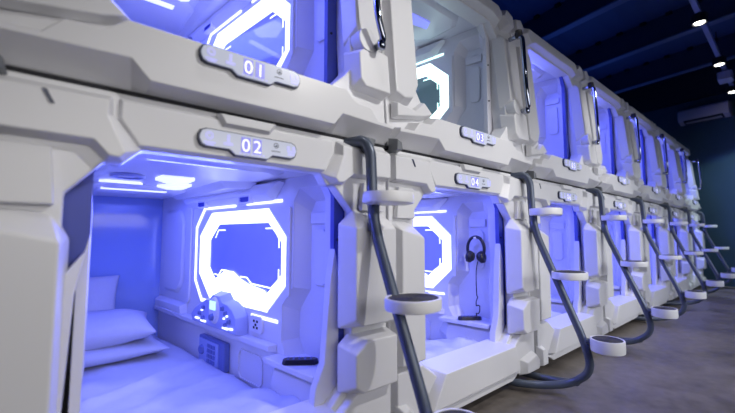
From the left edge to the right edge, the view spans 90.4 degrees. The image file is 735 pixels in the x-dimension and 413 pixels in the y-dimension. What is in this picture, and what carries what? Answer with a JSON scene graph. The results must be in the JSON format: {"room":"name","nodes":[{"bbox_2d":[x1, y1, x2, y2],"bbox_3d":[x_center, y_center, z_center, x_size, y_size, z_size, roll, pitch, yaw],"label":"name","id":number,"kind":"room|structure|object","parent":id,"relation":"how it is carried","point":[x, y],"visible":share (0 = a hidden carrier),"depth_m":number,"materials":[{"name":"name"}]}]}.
{"room":"dormitory","nodes":[
{"label":"dormitory","id":0,"kind":"room"},
{"bbox_2d":[459,286,734,412],"bbox_3d":[1.990,1.023,2.532,11.600,0.100,5.800,4,-6,-40],"label":"floor","id":1,"kind":"structure","parent":0,"point":[687,364],"depth_m":2.00,"materials":[{"name":"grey concrete"}]},
{"bbox_2d":[0,70,396,412],"bbox_3d":[-0.874,0.350,1.635,1.072,1.107,1.802,4,-6,-40],"label":"capsule","id":2,"kind":"object","parent":1,"relation":"on","point":[175,202],"visible":0.98,"depth_m":1.21,"materials":[{"name":"white plastic"}]},
{"bbox_2d":[99,179,142,184],"bbox_3d":[-1.061,-0.106,1.577,0.160,0.008,0.040,4,-6,-40],"label":"ceiling light","id":3,"kind":"object","parent":2,"relation":"attached to","point":[100,180],"depth_m":1.56,"materials":[{"name":"white plastic"}]},
{"bbox_2d":[110,172,145,179],"bbox_3d":[-0.923,-0.117,1.407,0.116,0.012,0.116,4,-6,-40],"label":"round vent","id":4,"kind":"object","parent":2,"relation":"attached to","point":[120,175],"depth_m":1.38,"materials":[{"name":"white plastic"}]},
{"bbox_2d":[100,187,165,192],"bbox_3d":[-1.133,-0.080,1.777,0.270,0.006,0.040,4,-6,-40],"label":"ceiling light","id":5,"kind":"object","parent":2,"relation":"on","point":[109,188],"depth_m":1.76,"materials":[{"name":"white plastic"}]},
{"bbox_2d":[157,184,191,189],"bbox_3d":[-0.928,-0.093,1.729,0.120,0.010,0.220,4,-6,-40],"label":"ceiling light","id":6,"kind":"object","parent":2,"relation":"attached to","point":[159,186],"depth_m":1.69,"materials":[{"name":"white plastic"}]},
{"bbox_2d":[155,175,194,183],"bbox_3d":[-0.788,-0.111,1.494,0.130,0.010,0.240,4,-6,-40],"label":"ceiling light","id":7,"kind":"object","parent":2,"relation":"attached to","point":[168,179],"depth_m":1.46,"materials":[{"name":"white plastic"}]},
{"bbox_2d":[80,334,301,412],"bbox_3d":[-0.908,0.737,1.644,0.670,0.104,1.610,4,-6,-40],"label":"mattress","id":8,"kind":"object","parent":2,"relation":"on","point":[172,379],"visible":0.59,"depth_m":1.47,"materials":[{"name":"white fabric"}]},
{"bbox_2d":[84,335,169,367],"bbox_3d":[-1.419,0.723,1.829,0.657,0.103,0.483,4,-6,-42],"label":"pillow","id":9,"kind":"object","parent":8,"relation":"on","point":[147,345],"visible":0.25,"depth_m":1.76,"materials":[{"name":"white fabric"}]},
{"bbox_2d":[87,275,118,310],"bbox_3d":[-1.649,0.565,1.974,0.524,0.383,0.183,4,-6,-43],"label":"pillow","id":10,"kind":"object","parent":9,"relation":"on","point":[102,290],"visible":0.16,"depth_m":2.09,"materials":[{"name":"white fabric"}]},
{"bbox_2d":[85,309,156,350],"bbox_3d":[-1.433,0.629,1.837,0.600,0.163,0.425,3,-5,-37],"label":"pillow","id":11,"kind":"object","parent":9,"relation":"on","point":[113,327],"visible":0.52,"depth_m":1.79,"materials":[{"name":"white fabric"}]},
{"bbox_2d":[0,0,393,148],"bbox_3d":[-0.869,-0.716,1.710,1.084,1.135,1.836,4,-6,-40],"label":"capsule","id":12,"kind":"object","parent":2,"relation":"on","point":[227,57],"visible":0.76,"depth_m":1.07,"materials":[{"name":"white plastic"}]},
{"bbox_2d":[146,0,173,9],"bbox_3d":[-1.133,-1.062,1.851,0.270,0.006,0.040,4,-6,-40],"label":"ceiling light","id":13,"kind":"object","parent":12,"relation":"on","point":[165,4],"depth_m":1.90,"materials":[{"name":"white plastic"}]},
{"bbox_2d":[203,18,214,34],"bbox_3d":[-0.882,-1.000,2.030,0.037,0.056,0.102,4,-6,-40],"label":"air vent","id":14,"kind":"object","parent":12,"relation":"attached to","point":[208,23],"depth_m":2.02,"materials":[{"name":"black plastic"}]},
{"bbox_2d":[197,197,208,208],"bbox_3d":[-0.882,-0.018,1.956,0.037,0.056,0.102,4,-6,-40],"label":"air vent","id":15,"kind":"object","parent":2,"relation":"attached to","point":[202,203],"depth_m":1.94,"materials":[{"name":"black plastic"}]},
{"bbox_2d":[240,197,248,201],"bbox_3d":[-0.553,-0.040,1.664,0.080,0.040,0.022,-4,-6,42],"label":"vent grille","id":16,"kind":"object","parent":2,"relation":"attached to","point":[242,199],"depth_m":1.66,"materials":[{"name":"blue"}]},
{"bbox_2d":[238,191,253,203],"bbox_3d":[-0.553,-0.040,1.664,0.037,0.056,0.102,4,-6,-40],"label":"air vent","id":17,"kind":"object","parent":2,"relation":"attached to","point":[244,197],"depth_m":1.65,"materials":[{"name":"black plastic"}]},
{"bbox_2d":[250,315,263,333],"bbox_3d":[-0.480,0.510,1.581,0.095,0.070,0.012,-4,-6,42],"label":"socket","id":18,"kind":"object","parent":2,"relation":"attached to","point":[256,321],"depth_m":1.57,"materials":[{"name":"white plastic"}]},
{"bbox_2d":[263,353,318,382],"bbox_3d":[-0.259,0.599,1.381,0.308,0.023,0.125,-4,-6,42],"label":"shelf","id":19,"kind":"object","parent":2,"relation":"attached to","point":[304,373],"depth_m":1.34,"materials":[{"name":"white plastic"}]},
{"bbox_2d":[282,357,318,365],"bbox_3d":[-0.251,0.576,1.363,0.135,0.020,0.043,0,-4,-3],"label":"remote control","id":20,"kind":"object","parent":2,"relation":"on","point":[287,361],"visible":1,"depth_m":1.35,"materials":[{"name":"black plastic"}]},
{"bbox_2d":[268,150,540,412],"bbox_3d":[-0.046,0.403,2.333,1.072,1.107,1.802,4,-6,-40],"label":"capsule","id":21,"kind":"object","parent":1,"relation":"on","point":[458,202],"visible":0.59,"depth_m":1.90,"materials":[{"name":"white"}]},
{"bbox_2d":[281,0,531,173],"bbox_3d":[-0.042,-0.663,2.408,1.084,1.135,1.836,4,-6,-40],"label":"capsule","id":22,"kind":"object","parent":21,"relation":"on","point":[483,125],"visible":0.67,"depth_m":2.02,"materials":[{"name":"white plastic"}]},
{"bbox_2d":[412,13,429,28],"bbox_3d":[0.236,-1.053,2.028,0.296,0.022,0.084,3,-5,-36],"label":"ceiling light","id":23,"kind":"object","parent":22,"relation":"on","point":[420,21],"depth_m":2.05,"materials":[{"name":"blue"}]},
{"bbox_2d":[420,337,477,361],"bbox_3d":[-0.081,0.787,2.342,0.670,0.108,1.610,4,-6,-40],"label":"mattress","id":24,"kind":"object","parent":21,"relation":"on","point":[437,347],"visible":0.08,"depth_m":1.91,"materials":[{"name":"white fabric"}]},
{"bbox_2d":[439,315,490,329],"bbox_3d":[0.569,0.651,2.079,0.308,0.023,0.125,-4,-6,42],"label":"shelf","id":25,"kind":"object","parent":21,"relation":"attached to","point":[451,320],"depth_m":2.04,"materials":[{"name":"white plastic"}]},
{"bbox_2d":[458,315,481,319],"bbox_3d":[0.577,0.628,2.061,0.135,0.020,0.043,0,-4,-3],"label":"remote control","id":26,"kind":"object","parent":21,"relation":"on","point":[468,317],"visible":0.98,"depth_m":2.04,"materials":[{"name":"black plastic"}]},
{"bbox_2d":[465,235,485,319],"bbox_3d":[0.619,0.395,2.052,0.107,0.466,0.115,4,-6,-40],"label":"headphones","id":27,"kind":"object","parent":21,"relation":"on","point":[470,256],"visible":1,"depth_m":2.04,"materials":[{"name":"black plastic"}]},
{"bbox_2d":[465,250,474,262],"bbox_3d":[0.583,0.284,2.073,0.068,0.068,0.047,4,-6,-40],"label":"ear cup","id":28,"kind":"object","parent":27,"relation":"on","point":[470,256],"depth_m":2.06,"materials":[{"name":"black plastic"}]},
{"bbox_2d":[476,251,485,262],"bbox_3d":[0.633,0.281,2.029,0.068,0.068,0.047,4,-6,-40],"label":"ear cup","id":29,"kind":"object","parent":27,"relation":"on","point":[481,256],"depth_m":2.01,"materials":[{"name":"black plastic"}]},
{"bbox_2d":[343,135,473,412],"bbox_3d":[0.067,0.298,1.123,0.600,1.101,0.218,-3,-5,36],"label":"ladder","id":30,"kind":"object","parent":1,"relation":"on","point":[400,305],"visible":1,"depth_m":1.10,"materials":[{"name":"grey metal"}]},
{"bbox_2d":[430,179,608,365],"bbox_3d":[0.781,0.456,3.031,1.072,1.107,1.802,4,-6,-40],"label":"capsule","id":31,"kind":"object","parent":1,"relation":"on","point":[572,239],"visible":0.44,"depth_m":2.59,"materials":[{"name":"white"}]},
{"bbox_2d":[434,20,600,188],"bbox_3d":[0.786,-0.611,3.106,1.084,1.135,1.836,4,-6,-40],"label":"capsule","id":32,"kind":"object","parent":31,"relation":"on","point":[560,148],"visible":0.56,"depth_m":2.70,"materials":[{"name":"white plastic"}]},
{"bbox_2d":[545,311,561,319],"bbox_3d":[0.747,0.840,3.040,0.670,0.108,1.610,4,-6,-40],"label":"mattress","id":33,"kind":"object","parent":31,"relation":"on","point":[553,314],"visible":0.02,"depth_m":2.61,"materials":[{"name":"white fabric"}]},
{"bbox_2d":[551,297,572,303],"bbox_3d":[1.396,0.704,2.777,0.308,0.023,0.125,-4,-6,42],"label":"shelf","id":34,"kind":"object","parent":31,"relation":"attached to","point":[554,300],"depth_m":2.70,"materials":[{"name":"white plastic"}]},
{"bbox_2d":[507,172,625,388],"bbox_3d":[0.929,0.353,1.851,0.600,1.101,0.218,-3,-5,36],"label":"pole","id":35,"kind":"object","parent":1,"relation":"on","point":[605,345],"visible":0.98,"depth_m":1.77,"materials":[{"name":"grey metal"}]},
{"bbox_2d":[594,193,648,331],"bbox_3d":[1.608,0.508,3.730,1.072,1.107,1.802,4,-6,-40],"label":"capsule","id":36,"kind":"object","parent":1,"relation":"on","point":[629,239],"visible":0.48,"depth_m":3.28,"materials":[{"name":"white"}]},
{"bbox_2d":[579,71,640,198],"bbox_3d":[1.613,-0.558,3.804,1.084,1.135,1.836,4,-6,-40],"label":"capsule","id":37,"kind":"object","parent":36,"relation":"on","point":[616,169],"visible":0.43,"depth_m":3.40,"materials":[{"name":"white plastic"}]},
{"bbox_2d":[585,188,678,344],"bbox_3d":[1.756,0.405,2.549,0.600,1.101,0.218,-3,-5,36],"label":"pole","id":38,"kind":"object","parent":1,"relation":"on","point":[662,312],"visible":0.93,"depth_m":2.46,"materials":[{"name":"grey metal"}]},
{"bbox_2d":[635,202,674,307],"bbox_3d":[2.436,0.561,4.428,1.072,1.107,1.802,4,-6,-40],"label":"capsule","id":39,"kind":"object","parent":1,"relation":"on","point":[659,292],"visible":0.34,"depth_m":3.98,"materials":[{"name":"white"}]},
{"bbox_2d":[622,102,668,204],"bbox_3d":[2.441,-0.506,4.503,1.084,1.135,1.836,4,-6,-40],"label":"capsule","id":40,"kind":"object","parent":39,"relation":"on","point":[650,182],"visible":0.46,"depth_m":4.09,"materials":[{"name":"white plastic"}]},
{"bbox_2d":[630,197,706,320],"bbox_3d":[2.583,0.458,3.247,0.600,1.101,0.218,-3,-5,36],"label":"pole","id":41,"kind":"object","parent":1,"relation":"on","point":[692,294],"visible":0.89,"depth_m":3.18,"materials":[{"name":"grey metal"}]},
{"bbox_2d":[663,207,692,297],"bbox_3d":[3.263,0.613,5.126,1.072,1.107,1.802,4,-6,-40],"label":"capsule","id":42,"kind":"object","parent":1,"relation":"on","point":[682,269],"visible":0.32,"depth_m":4.68,"materials":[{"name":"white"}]},
{"bbox_2d":[651,123,687,208],"bbox_3d":[3.268,-0.453,5.201,1.084,1.135,1.836,4,-6,-40],"label":"capsule","id":43,"kind":"object","parent":42,"relation":"on","point":[673,191],"visible":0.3,"depth_m":4.79,"materials":[{"name":"white plastic"}]},
{"bbox_2d":[659,204,723,304],"bbox_3d":[3.411,0.511,3.945,0.600,1.101,0.218,-3,-5,36],"label":"pole","id":44,"kind":"object","parent":1,"relation":"on","point":[713,283],"visible":0.89,"depth_m":3.89,"materials":[{"name":"grey metal"}]},
{"bbox_2d":[683,211,706,288],"bbox_3d":[4.091,0.666,5.825,1.072,1.107,1.802,4,-6,-40],"label":"capsule","id":45,"kind":"object","parent":1,"relation":"on","point":[698,261],"visible":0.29,"depth_m":5.38,"materials":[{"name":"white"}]},
{"bbox_2d":[672,139,701,211],"bbox_3d":[4.095,-0.400,5.899,1.084,1.135,1.836,4,-6,-40],"label":"capsule","id":46,"kind":"object","parent":45,"relation":"on","point":[691,195],"visible":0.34,"depth_m":5.49,"materials":[{"name":"white plastic"}]},
{"bbox_2d":[679,208,734,293],"bbox_3d":[4.238,0.563,4.644,0.600,1.101,0.218,-3,-5,36],"label":"pole","id":47,"kind":"object","parent":1,"relation":"on","point":[690,225],"visible":0.79,"depth_m":4.59,"materials":[{"name":"grey metal"}]},
{"bbox_2d":[695,211,734,286],"bbox_3d":[5.066,0.616,5.342,0.600,1.101,0.218,-3,-5,36],"label":"pole","id":48,"kind":"object","parent":1,"relation":"on","point":[701,214],"visible":0.76,"depth_m":5.32,"materials":[{"name":"grey metal"}]},
{"bbox_2d":[492,0,734,79],"bbox_3d":[1.990,-2.517,2.799,11.600,0.100,5.800,4,-6,-40],"label":"ceiling","id":49,"kind":"structure","parent":0,"point":[628,15],"depth_m":4.75,"materials":[{"name":"blue"}]},
{"bbox_2d":[522,0,628,40],"bbox_3d":[2.779,-2.263,3.345,0.110,0.325,4.730,3,-5,-31],"label":"ceiling beam","id":50,"kind":"structure","parent":49,"relation":"attached to","point":[564,16],"depth_m":4.17,"materials":[{"name":"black metal"}]},
{"bbox_2d":[566,0,734,71],"bbox_3d":[3.786,-2.199,4.195,0.110,0.325,4.730,3,-5,-31],"label":"ceiling beam","id":51,"kind":"structure","parent":49,"relation":"attached to","point":[675,24],"depth_m":4.58,"materials":[{"name":"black metal"}]},
{"bbox_2d":[597,33,734,93],"bbox_3d":[4.779,-2.135,5.033,0.110,0.325,4.730,3,-5,-31],"label":"ceiling beam","id":52,"kind":"structure","parent":49,"relation":"attached to","point":[700,56],"depth_m":5.45,"materials":[{"name":"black metal"}]},
{"bbox_2d":[689,0,734,93],"bbox_3d":[3.665,-1.921,3.913,4.650,0.280,0.044,4,-6,-40],"label":"track","id":53,"kind":"object","parent":52,"relation":"hanging from","point":[694,4],"visible":0.7,"depth_m":3.86,"materials":[{"name":"blue"}]},
{"bbox_2d":[690,11,708,26],"bbox_3d":[3.143,-1.773,3.458,0.128,0.085,0.128,4,-6,-40],"label":"spotlight","id":54,"kind":"object","parent":53,"relation":"attached to","point":[700,18],"visible":1,"depth_m":3.42,"materials":[{"name":"black metal"}]},
{"bbox_2d":[712,56,726,66],"bbox_3d":[4.150,-1.709,4.308,0.128,0.085,0.128,4,-6,-40],"label":"spotlight","id":55,"kind":"object","parent":53,"relation":"attached to","point":[719,61],"visible":1,"depth_m":4.27,"materials":[{"name":"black metal"}]},
{"bbox_2d":[717,69,733,83],"bbox_3d":[4.577,-1.669,4.668,0.220,0.130,0.140,4,-6,-40],"label":"ceiling box","id":56,"kind":"object","parent":53,"relation":"hanging from","point":[726,76],"visible":1,"depth_m":4.62,"materials":[{"name":"blue"}]},
{"bbox_2d":[726,85,734,93],"bbox_3d":[5.135,-1.646,5.139,0.128,0.085,0.128,4,-6,-40],"label":"spotlight","id":57,"kind":"object","parent":53,"relation":"attached to","point":[730,89],"visible":1,"depth_m":5.12,"materials":[{"name":"black metal"}]},
{"bbox_2d":[642,93,734,286],"bbox_3d":[5.520,-0.537,5.445,0.100,3.450,5.700,3,-5,-31],"label":"wall","id":58,"kind":"structure","parent":0,"point":[712,142],"depth_m":5.63,"materials":[{"name":"teal paint"}]},
{"bbox_2d":[616,58,734,113],"bbox_3d":[5.485,-2.004,5.418,0.100,0.530,5.100,3,-5,-31],"label":"ceiling beam","id":59,"kind":"structure","parent":58,"relation":"attached to","point":[701,83],"depth_m":5.98,"materials":[{"name":"black metal"}]},
{"bbox_2d":[677,100,732,125],"bbox_3d":[5.251,-1.444,5.697,0.175,0.235,0.610,3,-5,-31],"label":"air conditioner","id":60,"kind":"object","parent":58,"relation":"attached to","point":[722,109],"visible":1,"depth_m":5.62,"materials":[{"name":"grey plastic"}]},
{"bbox_2d":[683,113,724,124],"bbox_3d":[5.228,-1.355,5.677,0.088,0.055,0.470,3,-5,-31],"label":"outlet","id":61,"kind":"object","parent":60,"relation":"attached to","point":[710,116],"depth_m":5.67,"materials":[{"name":"black plastic"}]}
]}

